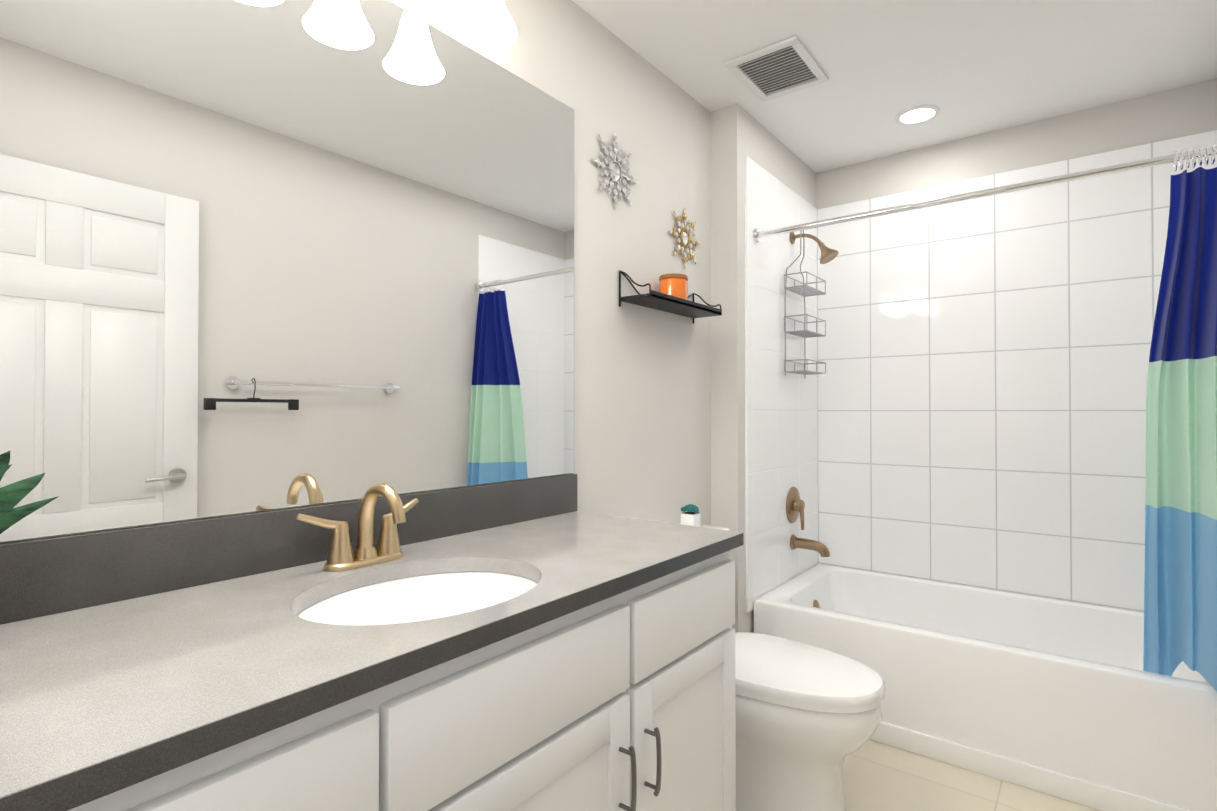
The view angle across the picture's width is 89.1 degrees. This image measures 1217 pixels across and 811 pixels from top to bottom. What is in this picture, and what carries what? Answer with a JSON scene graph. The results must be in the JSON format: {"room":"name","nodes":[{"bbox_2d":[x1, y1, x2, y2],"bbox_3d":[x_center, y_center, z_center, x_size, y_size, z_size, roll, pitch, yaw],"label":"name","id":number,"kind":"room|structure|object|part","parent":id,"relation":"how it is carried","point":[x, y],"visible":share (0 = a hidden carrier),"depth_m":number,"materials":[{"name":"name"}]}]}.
{"room":"bathroom","nodes":[
{"label":"bathroom","id":0,"kind":"room"},
{"bbox_2d":[0,474,576,621],"bbox_3d":[-0.562,0.253,1.245,0.020,0.109,1.516,0,-1,38],"label":"backsplash","id":1,"kind":"structure","parent":0,"relation":"attached to","point":[44,575],"depth_m":1.07,"materials":[{"name":"grey stone"}]},
{"bbox_2d":[0,0,710,543],"bbox_3d":[-0.698,-0.009,1.175,0.135,2.440,3.540,0,-1,38],"label":"wall","id":2,"kind":"structure","parent":0,"point":[264,254],"depth_m":1.26,"materials":[{"name":"beige paint"}]},
{"bbox_2d":[394,0,516,48],"bbox_3d":[-0.491,-0.993,1.190,0.213,0.272,0.800,0,-1,38],"label":"sconce","id":3,"kind":"object","parent":2,"relation":"attached to","point":[485,24],"visible":1,"depth_m":1.44,"materials":[{"name":"white glass"}]},
{"bbox_3d":[0.024,-0.766,2.022,0.012,0.256,0.256,0,-1,38],"label":"silver starburst mirror","id":4,"kind":"part","parent":2,"relation":"part of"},
{"bbox_2d":[619,270,721,323],"bbox_3d":[0.233,-0.385,2.197,0.126,0.120,0.490,0,-1,38],"label":"wall shelf","id":5,"kind":"object","parent":2,"relation":"attached to","point":[656,300],"visible":0.98,"depth_m":2.13,"materials":[{"name":"black metal"}]},
{"bbox_2d":[659,273,687,299],"bbox_3d":[0.231,-0.408,2.193,0.102,0.101,0.102,0,-1,38],"label":"candle","id":6,"kind":"object","parent":5,"relation":"on","point":[674,284],"visible":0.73,"depth_m":2.15,"materials":[{"name":"orange glass"}]},
{"bbox_3d":[0.295,-0.643,2.373,0.012,0.236,0.236,0,-1,38],"label":"gold starburst mirror","id":7,"kind":"part","parent":2,"relation":"part of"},
{"bbox_2d":[710,103,815,632],"bbox_3d":[0.739,0.008,2.959,0.240,2.440,1.040,0,-1,38],"label":"wall","id":8,"kind":"structure","parent":0,"point":[738,133],"depth_m":2.52,"materials":[{"name":"white paint"}]},
{"bbox_2d":[745,156,817,612],"bbox_3d":[0.820,-0.087,2.860,0.010,1.867,0.840,0,-1,38],"label":"wall tile","id":9,"kind":"structure","parent":8,"relation":"attached to","point":[781,434],"depth_m":2.76,"materials":[{"name":"white tile"}]},
{"bbox_2d":[786,487,829,556],"bbox_3d":[0.935,0.535,2.854,0.172,0.307,0.170,0,-1,38],"label":"tub faucet","id":10,"kind":"object","parent":9,"relation":"attached to","point":[795,505],"visible":1,"depth_m":2.86,"materials":[{"name":"brown metal"}]},
{"bbox_2d":[790,232,838,263],"bbox_3d":[0.951,-0.736,2.853,0.214,0.174,0.092,0,-1,38],"label":"shower head","id":11,"kind":"object","parent":9,"relation":"attached to","point":[828,255],"visible":1,"depth_m":2.82},
{"bbox_2d":[784,230,825,377],"bbox_3d":[0.917,-0.480,2.877,0.109,0.694,0.256,0,-1,38],"label":"shower caddy","id":12,"kind":"object","parent":11,"relation":"hanging from","point":[805,333],"visible":0.94,"depth_m":2.87,"materials":[{"name":"silver metal"}]},
{"bbox_2d":[753,146,1216,242],"bbox_3d":[1.217,-0.720,2.145,1.499,0.060,0.060,0,-1,38],"label":"rail","id":13,"kind":"object","parent":9,"relation":"attached to","point":[758,234],"visible":1,"depth_m":2.07,"materials":[{"name":"silver metal"}]},
{"bbox_2d":[1143,144,1216,690],"bbox_3d":[1.711,0.054,1.777,0.252,1.594,0.332,0,-1,38],"label":"shower curtain","id":14,"kind":"object","parent":13,"relation":"hanging from","point":[1180,603],"visible":0.94,"depth_m":1.81,"materials":[{"name":"fabric"}]},
{"bbox_2d":[572,0,1216,172],"bbox_3d":[0.311,-1.280,1.068,1.880,0.100,4.580,0,-1,38],"label":"ceiling","id":15,"kind":"structure","parent":0,"point":[968,68],"depth_m":2.16,"materials":[{"name":"white paint"}]},
{"bbox_2d":[725,36,828,101],"bbox_3d":[0.616,-1.212,2.245,0.260,0.013,0.330,0,-1,38],"label":"ceiling vent","id":16,"kind":"object","parent":15,"relation":"in","point":[780,68],"visible":0.96,"depth_m":2.23,"materials":[{"name":"white"}]},
{"bbox_2d":[895,105,939,124],"bbox_3d":[1.291,-1.212,2.584,0.170,0.006,0.170,0,-1,38],"label":"recessed light","id":17,"kind":"object","parent":15,"relation":"in","point":[920,114],"visible":1,"depth_m":2.58,"materials":[{"name":"white"}]},
{"bbox_2d":[843,739,1100,810],"bbox_3d":[0.311,1.260,1.044,1.880,0.100,4.580,0,-1,38],"label":"floor","id":18,"kind":"structure","parent":0,"point":[878,776],"depth_m":1.97,"materials":[{"name":"tile"}]},
{"bbox_2d":[16,538,743,810],"bbox_3d":[-0.339,0.773,1.069,0.579,0.873,1.516,0,-1,38],"label":"bathroom vanity","id":19,"kind":"object","parent":18,"relation":"on","point":[538,644],"depth_m":0.94,"materials":[{"name":"white painted wood"},{"name":"pewter metal handles"}]},
{"bbox_2d":[0,510,743,810],"bbox_3d":[-0.351,0.321,1.082,0.553,0.030,1.516,0,-1,38],"label":"countertop","id":20,"kind":"structure","parent":19,"relation":"on","point":[88,694],"depth_m":0.79,"materials":[{"name":"grey stone"}]},
{"bbox_2d":[0,450,58,533],"bbox_3d":[-0.793,0.171,0.742,0.106,0.264,0.203,0,-1,38],"label":"potted plant","id":21,"kind":"object","parent":20,"relation":"on","point":[12,495],"visible":1,"depth_m":0.79,"materials":[{"name":"green plant"}]},
{"bbox_2d":[296,482,418,571],"bbox_3d":[-0.438,0.227,1.181,0.153,0.160,0.256,0,-1,38],"label":"sink faucet","id":22,"kind":"object","parent":20,"relation":"on","point":[341,556],"visible":1,"depth_m":1.19,"materials":[{"name":"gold metal"}]},
{"bbox_2d":[288,558,547,633],"bbox_3d":[-0.310,0.406,1.057,0.361,0.164,0.443,0,-1,38],"label":"sink","id":23,"kind":"object","parent":20,"relation":"in","point":[389,601],"depth_m":1.11,"materials":[{"name":"white ceramic"}]},
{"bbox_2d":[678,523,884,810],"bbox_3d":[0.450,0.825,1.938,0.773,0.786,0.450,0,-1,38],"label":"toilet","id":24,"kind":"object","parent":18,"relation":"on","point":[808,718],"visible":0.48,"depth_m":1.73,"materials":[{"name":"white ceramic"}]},
{"bbox_2d":[681,504,700,526],"bbox_3d":[0.297,0.397,2.212,0.069,0.087,0.064,0,-1,38],"label":"potted plant","id":25,"kind":"object","parent":24,"relation":"on","point":[690,517],"visible":0.98,"depth_m":2.19,"materials":[{"name":"white"}]},
{"bbox_2d":[754,564,1216,810],"bbox_3d":[1.428,1.013,2.402,1.496,0.420,0.805,0,-1,38],"label":"bathtub","id":26,"kind":"object","parent":18,"relation":"on","point":[1071,701],"visible":0.71,"depth_m":2.08,"materials":[{"name":"white ceramic"}]},
{"bbox_2d":[816,79,1216,208],"bbox_3d":[1.764,0.006,2.752,1.640,2.440,0.120,0,-1,38],"label":"wall","id":27,"kind":"structure","parent":0,"point":[1175,112],"depth_m":2.65,"materials":[{"name":"white paint"}]},
{"bbox_2d":[817,129,1216,611],"bbox_3d":[1.677,-0.088,2.737,1.520,1.867,0.010,0,-1,38],"label":"wall tile","id":28,"kind":"structure","parent":27,"relation":"attached to","point":[982,387],"depth_m":2.71,"materials":[{"name":"white tile"}]}
]}

